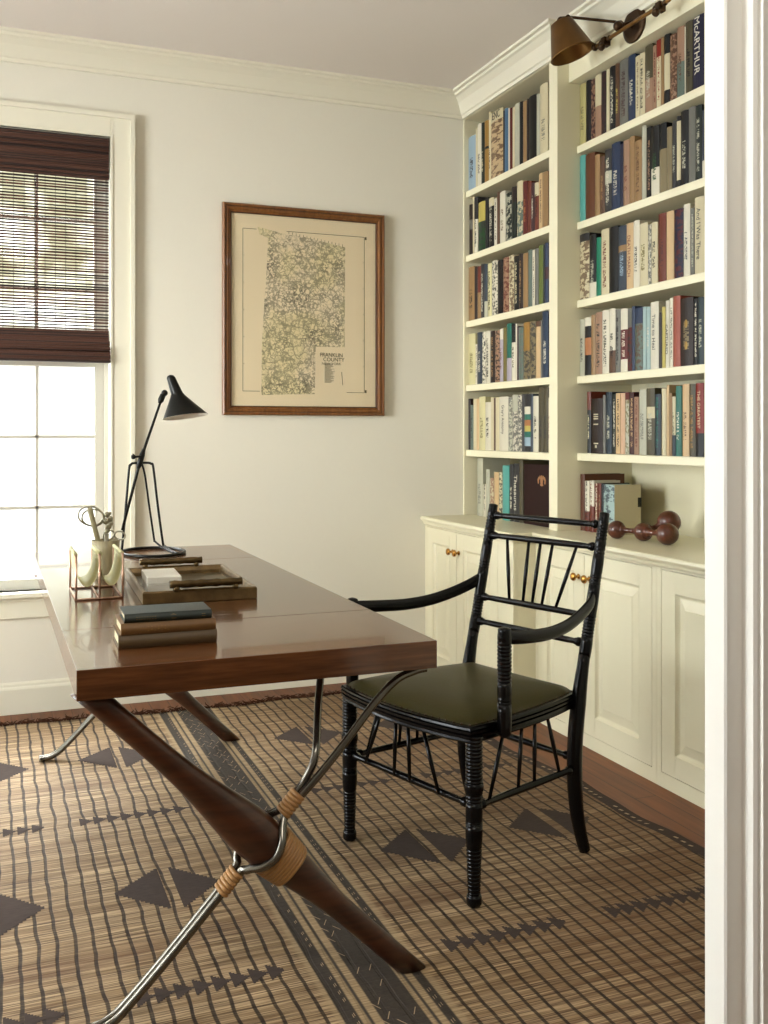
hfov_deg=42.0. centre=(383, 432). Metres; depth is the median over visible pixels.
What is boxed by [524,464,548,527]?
book
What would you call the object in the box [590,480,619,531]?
book
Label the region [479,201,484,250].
book
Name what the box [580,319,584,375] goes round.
book
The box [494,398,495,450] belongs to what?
book
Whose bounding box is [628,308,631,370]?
book
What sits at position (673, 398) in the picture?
book
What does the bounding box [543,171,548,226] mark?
book
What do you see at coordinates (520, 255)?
book
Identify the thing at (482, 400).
book
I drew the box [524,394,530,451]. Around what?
book
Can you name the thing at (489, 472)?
book
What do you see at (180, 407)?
desk lamp
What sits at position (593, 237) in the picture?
book
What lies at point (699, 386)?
book
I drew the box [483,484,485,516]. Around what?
book
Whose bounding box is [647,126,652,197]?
book
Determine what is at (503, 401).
book
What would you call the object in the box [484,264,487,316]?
book
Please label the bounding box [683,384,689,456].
book
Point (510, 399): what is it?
book
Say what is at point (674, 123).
book
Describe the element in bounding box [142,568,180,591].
box
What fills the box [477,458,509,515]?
book
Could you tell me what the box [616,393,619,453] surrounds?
book
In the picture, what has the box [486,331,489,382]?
book
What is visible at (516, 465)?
book
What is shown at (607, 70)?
book
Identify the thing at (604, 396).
book
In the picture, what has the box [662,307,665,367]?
book
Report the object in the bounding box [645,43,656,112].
book
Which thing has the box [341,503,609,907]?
armchair
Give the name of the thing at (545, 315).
book
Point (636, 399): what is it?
book
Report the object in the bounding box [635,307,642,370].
book
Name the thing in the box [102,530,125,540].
scissors
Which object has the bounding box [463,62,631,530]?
bookcase
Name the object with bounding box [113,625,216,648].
book
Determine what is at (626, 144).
book
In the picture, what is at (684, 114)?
book
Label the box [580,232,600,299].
book
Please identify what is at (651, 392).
book
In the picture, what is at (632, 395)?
book
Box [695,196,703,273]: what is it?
book
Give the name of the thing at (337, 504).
wall
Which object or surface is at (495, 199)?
book
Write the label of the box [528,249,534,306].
book
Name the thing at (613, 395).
book
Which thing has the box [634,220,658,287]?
book
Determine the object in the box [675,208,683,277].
book
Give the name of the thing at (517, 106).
book
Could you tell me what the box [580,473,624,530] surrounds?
book
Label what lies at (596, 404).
book
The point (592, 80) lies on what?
book
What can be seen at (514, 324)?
book
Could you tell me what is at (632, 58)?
book
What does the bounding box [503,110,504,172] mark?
book
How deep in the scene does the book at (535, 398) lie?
4.42 m
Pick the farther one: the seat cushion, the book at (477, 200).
the book at (477, 200)
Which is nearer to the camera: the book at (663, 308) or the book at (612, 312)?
the book at (663, 308)
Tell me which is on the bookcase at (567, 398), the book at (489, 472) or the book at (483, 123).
the book at (483, 123)
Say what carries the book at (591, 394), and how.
on the bookcase at (676, 484)
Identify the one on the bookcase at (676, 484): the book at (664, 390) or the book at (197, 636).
the book at (664, 390)
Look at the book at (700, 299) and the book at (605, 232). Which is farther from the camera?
the book at (605, 232)
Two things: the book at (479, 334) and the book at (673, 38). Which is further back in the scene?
the book at (479, 334)
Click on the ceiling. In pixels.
(437, 43)
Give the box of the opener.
[87,507,99,540]
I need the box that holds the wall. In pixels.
[0,61,465,683]
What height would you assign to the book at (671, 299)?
0.256 m
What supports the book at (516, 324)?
on the bookcase at (567, 398)
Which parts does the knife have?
blade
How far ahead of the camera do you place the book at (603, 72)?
4.08 m
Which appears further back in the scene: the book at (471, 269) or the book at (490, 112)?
the book at (471, 269)
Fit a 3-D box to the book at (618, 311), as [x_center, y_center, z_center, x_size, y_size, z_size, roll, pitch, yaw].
[1.012,-0.368,4.026,0.176,0.252,0.034,0,0,-21]
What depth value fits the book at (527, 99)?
4.49 m
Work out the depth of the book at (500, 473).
4.77 m
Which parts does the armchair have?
leg, armrest, seat rail, leg, post, rail, rail, rail, rail, armrest, post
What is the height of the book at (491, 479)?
0.194 m
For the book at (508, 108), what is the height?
0.295 m
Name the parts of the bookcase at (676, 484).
shelf, shelf, shelf, shelf, shelf, panel, panel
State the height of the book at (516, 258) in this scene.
0.249 m
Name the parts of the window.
sash, sash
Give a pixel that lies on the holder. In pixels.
(112, 577)
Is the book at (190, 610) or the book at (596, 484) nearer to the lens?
the book at (190, 610)
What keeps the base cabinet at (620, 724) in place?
on the floor
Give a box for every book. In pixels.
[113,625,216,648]
[115,614,215,635]
[120,602,211,622]
[468,399,472,449]
[469,134,475,189]
[469,204,472,254]
[469,266,477,320]
[469,333,476,384]
[471,405,472,449]
[473,197,474,252]
[473,399,476,449]
[474,197,486,252]
[475,267,477,318]
[476,128,477,186]
[476,344,476,383]
[477,332,481,383]
[477,399,478,449]
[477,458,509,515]
[478,123,481,185]
[478,266,480,318]
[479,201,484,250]
[479,396,490,449]
[481,122,484,183]
[481,264,483,317]
[482,331,485,383]
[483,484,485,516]
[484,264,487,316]
[485,120,488,181]
[485,197,490,248]
[485,402,490,449]
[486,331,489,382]
[486,469,502,516]
[488,263,491,315]
[489,111,492,179]
[489,197,496,246]
[490,331,494,382]
[490,478,493,503]
[491,107,507,178]
[491,397,495,450]
[492,260,498,314]
[494,198,496,245]
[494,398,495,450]
[494,472,498,511]
[495,330,499,381]
[496,397,498,450]
[497,191,501,243]
[498,259,502,313]
[499,396,511,450]
[499,472,502,519]
[500,191,511,242]
[500,329,502,381]
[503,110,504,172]
[503,257,508,312]
[503,327,506,381]
[503,465,509,520]
[505,108,507,171]
[506,192,511,240]
[507,323,519,380]
[508,108,509,169]
[508,397,512,450]
[509,255,517,310]
[510,107,512,168]
[510,464,513,520]
[512,186,516,238]
[512,323,517,380]
[513,107,514,167]
[513,394,518,450]
[514,255,518,309]
[514,463,518,521]
[515,103,519,166]
[516,324,523,379]
[517,180,525,236]
[517,326,523,379]
[518,395,521,451]
[519,253,523,308]
[519,327,523,379]
[519,460,548,522]
[520,101,522,163]
[522,394,523,451]
[523,100,526,162]
[523,180,527,234]
[523,253,527,307]
[524,322,529,378]
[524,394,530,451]
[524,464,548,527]
[527,99,528,160]
[528,181,538,232]
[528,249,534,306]
[529,93,536,159]
[530,321,535,378]
[531,394,538,451]
[532,182,535,230]
[532,250,534,305]
[533,396,538,451]
[535,182,538,229]
[535,248,538,304]
[536,321,540,377]
[537,93,539,155]
[539,173,542,228]
[539,245,542,303]
[539,387,548,451]
[540,82,548,153]
[541,320,541,377]
[542,311,548,377]
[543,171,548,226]
[543,244,544,302]
[544,388,548,451]
[545,242,548,302]
[580,83,585,144]
[580,154,586,221]
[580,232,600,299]
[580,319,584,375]
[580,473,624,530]
[585,317,590,375]
[585,481,589,530]
[586,80,590,141]
[586,152,604,218]
[587,391,605,452]
[590,234,600,297]
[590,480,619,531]
[591,78,594,139]
[591,314,595,374]
[591,398,602,453]
[595,73,601,137]
[595,154,604,215]
[595,483,598,532]
[596,237,600,295]
[596,312,601,373]
[599,483,600,513]
[600,156,604,213]
[601,228,608,294]
[601,483,628,511]
[602,71,605,133]
[602,310,608,373]
[603,395,605,453]
[604,484,640,534]
[605,148,611,212]
[606,68,609,131]
[606,392,624,453]
[609,225,619,292]
[609,308,623,372]
[610,65,615,129]
[612,141,623,209]
[612,394,615,453]
[616,63,619,126]
[616,309,620,372]
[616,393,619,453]
[618,225,626,290]
[620,58,627,124]
[620,144,622,206]
[620,393,624,453]
[621,308,630,371]
[623,139,629,205]
[625,392,628,453]
[627,222,633,288]
[628,53,639,120]
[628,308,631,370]
[629,392,638,454]
[630,136,641,203]
[632,306,644,370]
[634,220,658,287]
[634,397,638,454]
[635,139,641,201]
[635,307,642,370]
[636,55,639,117]
[639,389,646,454]
[640,52,644,115]
[640,222,651,285]
[642,125,649,198]
[643,307,646,369]
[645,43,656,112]
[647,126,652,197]
[647,307,650,369]
[647,388,662,454]
[648,224,651,284]
[651,124,659,195]
[651,301,665,368]
[652,222,658,283]
[653,45,656,108]
[655,394,661,455]
[657,39,660,106]
[659,212,666,281]
[659,312,661,367]
[660,122,671,192]
[661,37,663,104]
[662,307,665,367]
[662,388,666,455]
[664,33,671,103]
[666,300,669,367]
[667,126,671,189]
[667,210,674,279]
[667,385,682,455]
[670,33,676,100]
[670,298,672,366]
[670,393,675,455]
[672,120,676,188]
[672,397,675,455]
[673,295,699,366]
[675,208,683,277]
[676,386,682,455]
[677,25,685,97]
[677,116,680,186]
[681,109,688,184]
[681,297,697,365]
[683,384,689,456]
[684,203,694,275]
[685,27,685,93]
[686,20,692,92]
[689,106,695,182]
[690,384,695,456]
[691,208,694,274]
[693,13,703,89]
[694,298,697,364]
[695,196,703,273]
[696,104,703,179]
[696,383,703,456]
[698,297,703,364]
[702,110,703,177]
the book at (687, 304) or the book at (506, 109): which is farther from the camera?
the book at (506, 109)
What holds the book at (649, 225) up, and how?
on the bookcase at (676, 484)
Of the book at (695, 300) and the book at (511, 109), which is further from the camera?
the book at (511, 109)
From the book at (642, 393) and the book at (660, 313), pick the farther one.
the book at (642, 393)
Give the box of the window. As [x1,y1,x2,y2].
[0,100,134,619]
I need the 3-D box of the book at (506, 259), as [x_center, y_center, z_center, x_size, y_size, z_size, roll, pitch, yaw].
[0.645,-0.693,4.715,0.168,0.259,0.055,0,0,-21]
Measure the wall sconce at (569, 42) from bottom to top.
0.188 m
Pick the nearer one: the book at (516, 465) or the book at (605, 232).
the book at (605, 232)
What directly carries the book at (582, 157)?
on the bookcase at (676, 484)
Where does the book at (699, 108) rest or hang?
on the bookcase at (676, 484)
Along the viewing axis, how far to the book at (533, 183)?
4.44 m
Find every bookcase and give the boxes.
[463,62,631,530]
[569,0,704,552]
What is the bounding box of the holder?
[69,544,123,600]
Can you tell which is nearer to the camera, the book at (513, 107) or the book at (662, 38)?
the book at (662, 38)
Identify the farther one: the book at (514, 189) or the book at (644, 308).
the book at (514, 189)
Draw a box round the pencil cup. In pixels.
[91,538,119,579]
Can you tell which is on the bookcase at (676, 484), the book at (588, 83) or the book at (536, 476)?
the book at (588, 83)
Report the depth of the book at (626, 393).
3.94 m
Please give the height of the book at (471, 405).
0.225 m
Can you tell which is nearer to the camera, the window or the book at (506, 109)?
the window
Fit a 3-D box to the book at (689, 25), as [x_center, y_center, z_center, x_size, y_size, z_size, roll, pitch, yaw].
[1.172,-1.348,3.620,0.176,0.258,0.039,0,0,-21]
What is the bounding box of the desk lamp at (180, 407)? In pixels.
[121,375,207,557]
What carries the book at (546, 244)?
on the bookcase at (567, 398)
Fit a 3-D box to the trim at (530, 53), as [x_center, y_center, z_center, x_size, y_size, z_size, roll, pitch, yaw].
[-1.390,-1.636,2.546,5.280,0.108,3.357,0,0,-21]
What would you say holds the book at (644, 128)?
on the bookcase at (676, 484)
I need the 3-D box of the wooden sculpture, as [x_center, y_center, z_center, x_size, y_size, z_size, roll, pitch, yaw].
[0.978,0.355,3.787,0.277,0.115,0.247,0,0,18]
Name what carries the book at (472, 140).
on the bookcase at (567, 398)
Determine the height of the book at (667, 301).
0.249 m
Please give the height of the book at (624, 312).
0.250 m
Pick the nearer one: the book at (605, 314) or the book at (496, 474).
the book at (605, 314)
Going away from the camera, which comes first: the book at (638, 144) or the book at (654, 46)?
the book at (654, 46)
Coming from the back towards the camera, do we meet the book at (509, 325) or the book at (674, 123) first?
the book at (509, 325)
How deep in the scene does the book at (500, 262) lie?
4.73 m
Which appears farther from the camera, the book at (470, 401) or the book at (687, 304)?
the book at (470, 401)
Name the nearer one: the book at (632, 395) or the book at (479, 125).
the book at (632, 395)
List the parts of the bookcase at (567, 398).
panel, shelf, shelf, shelf, shelf, shelf, panel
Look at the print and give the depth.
4.74 m
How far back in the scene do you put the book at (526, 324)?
4.49 m
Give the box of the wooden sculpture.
[607,511,680,544]
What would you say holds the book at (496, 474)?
on the countertop
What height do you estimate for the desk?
0.736 m
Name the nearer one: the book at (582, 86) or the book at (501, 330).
the book at (582, 86)
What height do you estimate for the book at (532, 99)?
0.284 m
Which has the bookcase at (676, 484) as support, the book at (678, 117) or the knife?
the book at (678, 117)
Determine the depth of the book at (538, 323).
4.40 m
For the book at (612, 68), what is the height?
0.258 m
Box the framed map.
[222,202,384,415]
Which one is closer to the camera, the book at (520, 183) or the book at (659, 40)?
the book at (659, 40)
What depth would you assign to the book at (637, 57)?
3.87 m
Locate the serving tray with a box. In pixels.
[125,556,256,604]
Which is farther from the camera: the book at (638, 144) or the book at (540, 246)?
the book at (540, 246)
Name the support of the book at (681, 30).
on the bookcase at (676, 484)
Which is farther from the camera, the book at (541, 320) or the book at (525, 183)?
the book at (525, 183)
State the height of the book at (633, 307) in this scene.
0.253 m
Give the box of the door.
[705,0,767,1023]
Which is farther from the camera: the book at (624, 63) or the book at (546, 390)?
the book at (546, 390)
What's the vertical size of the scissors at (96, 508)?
0.217 m
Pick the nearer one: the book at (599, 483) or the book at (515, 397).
the book at (599, 483)
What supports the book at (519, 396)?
on the bookcase at (567, 398)
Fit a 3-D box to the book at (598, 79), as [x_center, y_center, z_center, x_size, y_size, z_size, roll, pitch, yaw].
[0.961,-1.348,4.156,0.176,0.258,0.044,0,0,-21]
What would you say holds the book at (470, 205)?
on the bookcase at (567, 398)
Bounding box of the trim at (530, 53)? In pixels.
[0,0,659,119]
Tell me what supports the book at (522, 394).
on the bookcase at (567, 398)
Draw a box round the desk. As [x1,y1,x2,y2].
[34,544,436,1023]
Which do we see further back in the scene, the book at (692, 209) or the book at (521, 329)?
the book at (521, 329)
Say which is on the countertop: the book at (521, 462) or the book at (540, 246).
the book at (521, 462)
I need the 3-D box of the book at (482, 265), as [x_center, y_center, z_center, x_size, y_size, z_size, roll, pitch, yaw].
[0.557,-0.696,4.938,0.169,0.265,0.034,0,0,-21]
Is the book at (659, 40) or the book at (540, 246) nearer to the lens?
the book at (659, 40)
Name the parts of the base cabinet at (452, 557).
door, knob, knob, door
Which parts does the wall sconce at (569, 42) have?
lamp shade, arm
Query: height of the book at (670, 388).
0.263 m
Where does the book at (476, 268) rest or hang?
on the bookcase at (567, 398)
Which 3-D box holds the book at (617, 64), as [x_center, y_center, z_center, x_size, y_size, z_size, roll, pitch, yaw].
[1.010,-1.348,4.030,0.176,0.258,0.028,0,0,-21]
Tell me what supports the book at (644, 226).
on the bookcase at (676, 484)
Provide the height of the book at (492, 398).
0.256 m
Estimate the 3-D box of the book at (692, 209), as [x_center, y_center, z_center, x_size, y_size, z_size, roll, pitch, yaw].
[1.181,-0.684,3.604,0.171,0.240,0.021,0,0,-21]
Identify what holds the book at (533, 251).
on the bookcase at (567, 398)
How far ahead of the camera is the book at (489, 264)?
4.83 m
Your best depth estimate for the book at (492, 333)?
4.80 m
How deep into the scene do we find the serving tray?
2.73 m
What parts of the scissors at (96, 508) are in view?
handle, handle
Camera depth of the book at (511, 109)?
4.63 m
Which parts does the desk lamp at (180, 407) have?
arm, frame, lamp shade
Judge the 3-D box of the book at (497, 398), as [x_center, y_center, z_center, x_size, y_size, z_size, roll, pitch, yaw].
[0.613,-0.043,4.795,0.167,0.254,0.037,0,0,-21]
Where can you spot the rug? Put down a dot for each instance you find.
(104, 862)
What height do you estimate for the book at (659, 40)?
0.258 m
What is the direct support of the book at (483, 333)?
on the bookcase at (567, 398)
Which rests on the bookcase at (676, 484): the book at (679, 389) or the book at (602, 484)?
the book at (679, 389)
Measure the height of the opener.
0.215 m
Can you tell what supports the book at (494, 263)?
on the bookcase at (567, 398)
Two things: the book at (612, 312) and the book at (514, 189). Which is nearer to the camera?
the book at (612, 312)
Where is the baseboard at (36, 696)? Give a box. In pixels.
[0,671,401,715]
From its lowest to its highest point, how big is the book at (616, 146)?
0.268 m
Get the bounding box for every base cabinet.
[425,524,535,678]
[536,543,656,783]
[657,567,704,808]
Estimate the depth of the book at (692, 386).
3.56 m
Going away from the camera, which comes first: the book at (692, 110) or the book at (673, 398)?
the book at (692, 110)
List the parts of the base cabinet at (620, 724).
door, knob, knob, door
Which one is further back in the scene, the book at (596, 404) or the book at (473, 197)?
the book at (473, 197)
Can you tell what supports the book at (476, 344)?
on the bookcase at (567, 398)
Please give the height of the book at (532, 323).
0.257 m
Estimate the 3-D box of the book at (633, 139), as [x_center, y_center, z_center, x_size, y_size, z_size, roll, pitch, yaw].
[1.046,-1.026,3.939,0.176,0.263,0.033,0,0,-21]
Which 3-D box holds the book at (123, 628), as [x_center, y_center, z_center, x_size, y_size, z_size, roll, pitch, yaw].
[-0.480,0.414,2.191,0.200,0.024,0.130,0,0,-21]
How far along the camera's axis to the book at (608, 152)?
4.05 m
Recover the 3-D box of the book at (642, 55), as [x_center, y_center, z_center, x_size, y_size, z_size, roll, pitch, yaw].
[1.070,-1.340,3.877,0.176,0.242,0.033,0,0,-21]
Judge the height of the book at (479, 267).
0.260 m
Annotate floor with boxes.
[0,683,704,847]
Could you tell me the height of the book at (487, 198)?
0.250 m
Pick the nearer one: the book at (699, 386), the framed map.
the book at (699, 386)
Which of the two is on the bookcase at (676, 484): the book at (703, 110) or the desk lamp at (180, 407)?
the book at (703, 110)
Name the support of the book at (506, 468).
on the countertop
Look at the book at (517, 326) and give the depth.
4.58 m
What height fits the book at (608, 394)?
0.250 m
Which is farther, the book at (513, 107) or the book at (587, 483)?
the book at (513, 107)
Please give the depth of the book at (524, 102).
4.51 m
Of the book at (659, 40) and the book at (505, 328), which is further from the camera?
the book at (505, 328)
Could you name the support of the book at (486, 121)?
on the bookcase at (567, 398)
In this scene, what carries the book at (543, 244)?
on the bookcase at (567, 398)
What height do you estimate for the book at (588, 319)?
0.243 m
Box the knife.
[103,511,112,540]
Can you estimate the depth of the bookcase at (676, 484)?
3.93 m
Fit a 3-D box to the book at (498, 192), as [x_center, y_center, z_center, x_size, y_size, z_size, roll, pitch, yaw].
[0.617,-1.021,4.785,0.167,0.253,0.028,0,0,-21]
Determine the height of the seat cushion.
0.040 m
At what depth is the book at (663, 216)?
3.72 m
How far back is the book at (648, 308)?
3.81 m
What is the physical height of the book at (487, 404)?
0.234 m
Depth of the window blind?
4.33 m
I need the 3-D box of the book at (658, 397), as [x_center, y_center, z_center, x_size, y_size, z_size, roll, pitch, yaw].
[1.106,-0.031,3.787,0.176,0.231,0.035,0,0,-21]
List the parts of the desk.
metal rod, metal rod, wooden leg, panel, metal rod, wooden leg, panel, metal rod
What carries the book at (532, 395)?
on the bookcase at (567, 398)
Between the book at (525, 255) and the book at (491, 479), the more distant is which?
the book at (491, 479)
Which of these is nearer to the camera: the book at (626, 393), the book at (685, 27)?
the book at (685, 27)
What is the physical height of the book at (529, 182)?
0.233 m
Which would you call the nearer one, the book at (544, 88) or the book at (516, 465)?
the book at (544, 88)
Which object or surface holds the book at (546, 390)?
on the bookcase at (567, 398)
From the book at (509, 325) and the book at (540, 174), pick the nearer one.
the book at (540, 174)
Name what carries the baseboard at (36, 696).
attached to the wall
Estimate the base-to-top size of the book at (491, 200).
0.239 m
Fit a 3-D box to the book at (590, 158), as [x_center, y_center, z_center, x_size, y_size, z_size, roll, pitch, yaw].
[0.939,-1.031,4.211,0.176,0.273,0.069,0,0,-21]
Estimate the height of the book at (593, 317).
0.250 m
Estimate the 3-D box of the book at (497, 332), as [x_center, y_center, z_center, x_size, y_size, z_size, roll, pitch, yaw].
[0.612,-0.365,4.795,0.165,0.247,0.048,0,0,-21]
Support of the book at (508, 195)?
on the bookcase at (567, 398)
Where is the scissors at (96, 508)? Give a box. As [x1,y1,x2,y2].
[77,506,104,540]
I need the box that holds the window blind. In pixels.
[0,127,110,362]
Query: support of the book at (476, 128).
on the bookcase at (567, 398)
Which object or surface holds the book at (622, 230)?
on the bookcase at (676, 484)
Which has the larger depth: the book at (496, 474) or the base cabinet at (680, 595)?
the book at (496, 474)
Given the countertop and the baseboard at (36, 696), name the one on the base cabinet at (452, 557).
the countertop
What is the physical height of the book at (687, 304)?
0.245 m
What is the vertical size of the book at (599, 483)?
0.205 m
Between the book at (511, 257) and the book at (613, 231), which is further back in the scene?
the book at (511, 257)
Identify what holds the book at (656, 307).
on the bookcase at (676, 484)
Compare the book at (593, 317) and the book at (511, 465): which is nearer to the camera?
the book at (593, 317)
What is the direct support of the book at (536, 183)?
on the bookcase at (567, 398)
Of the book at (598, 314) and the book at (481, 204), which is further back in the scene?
the book at (481, 204)
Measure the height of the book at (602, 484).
0.206 m
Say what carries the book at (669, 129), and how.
on the bookcase at (676, 484)
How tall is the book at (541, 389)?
0.285 m
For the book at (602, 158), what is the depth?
4.09 m
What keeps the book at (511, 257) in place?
on the bookcase at (567, 398)
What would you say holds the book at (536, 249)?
on the bookcase at (567, 398)
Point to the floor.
(645, 798)
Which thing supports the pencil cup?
on the desk
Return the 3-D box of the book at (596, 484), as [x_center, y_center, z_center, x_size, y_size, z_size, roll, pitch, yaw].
[0.938,0.310,4.163,0.129,0.204,0.026,0,0,-21]
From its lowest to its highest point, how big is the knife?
0.197 m
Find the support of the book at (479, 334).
on the bookcase at (567, 398)
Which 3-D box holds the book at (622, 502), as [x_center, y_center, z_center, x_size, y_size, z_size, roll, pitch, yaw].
[0.970,0.311,4.077,0.134,0.203,0.079,0,0,-21]
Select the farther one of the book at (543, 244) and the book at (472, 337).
the book at (472, 337)
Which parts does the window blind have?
slat panel, rail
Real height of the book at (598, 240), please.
0.242 m
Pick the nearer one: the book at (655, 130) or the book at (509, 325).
the book at (655, 130)
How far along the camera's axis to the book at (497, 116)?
4.75 m
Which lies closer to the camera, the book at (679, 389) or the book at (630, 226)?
the book at (679, 389)
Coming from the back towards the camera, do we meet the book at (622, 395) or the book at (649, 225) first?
the book at (622, 395)
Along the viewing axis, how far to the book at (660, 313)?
3.74 m
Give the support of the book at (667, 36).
on the bookcase at (676, 484)
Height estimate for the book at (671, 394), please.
0.232 m
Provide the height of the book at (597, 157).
0.255 m
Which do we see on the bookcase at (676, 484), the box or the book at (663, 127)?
the book at (663, 127)
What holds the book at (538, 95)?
on the bookcase at (567, 398)
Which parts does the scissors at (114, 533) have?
handle, handle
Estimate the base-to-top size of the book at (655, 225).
0.231 m
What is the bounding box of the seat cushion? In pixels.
[348,662,570,724]
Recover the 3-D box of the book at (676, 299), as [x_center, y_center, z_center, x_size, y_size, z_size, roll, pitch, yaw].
[1.147,-0.371,3.684,0.176,0.259,0.041,0,0,-21]
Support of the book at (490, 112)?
on the bookcase at (567, 398)
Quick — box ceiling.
[0,0,660,88]
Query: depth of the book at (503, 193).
4.70 m
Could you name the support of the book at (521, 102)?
on the bookcase at (567, 398)
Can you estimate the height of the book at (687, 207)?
0.260 m
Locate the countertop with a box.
[420,514,704,575]
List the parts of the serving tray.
handle, handle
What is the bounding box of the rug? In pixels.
[0,690,704,1023]
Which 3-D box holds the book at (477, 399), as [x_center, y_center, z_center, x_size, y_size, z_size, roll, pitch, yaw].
[0.537,-0.043,4.986,0.167,0.254,0.027,0,0,-21]
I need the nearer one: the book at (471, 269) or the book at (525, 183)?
the book at (525, 183)
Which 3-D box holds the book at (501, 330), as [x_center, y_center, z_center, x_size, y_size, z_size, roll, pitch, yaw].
[0.627,-0.367,4.756,0.166,0.250,0.032,0,0,-21]
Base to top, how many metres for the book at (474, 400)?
0.255 m
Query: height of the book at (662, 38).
0.258 m
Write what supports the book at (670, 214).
on the bookcase at (676, 484)
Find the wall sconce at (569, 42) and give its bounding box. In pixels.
[550,0,670,65]
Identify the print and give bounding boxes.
[258,227,344,394]
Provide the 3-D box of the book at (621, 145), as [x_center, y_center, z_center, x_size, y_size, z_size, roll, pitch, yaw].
[1.022,-1.021,4.003,0.174,0.253,0.019,0,0,-21]

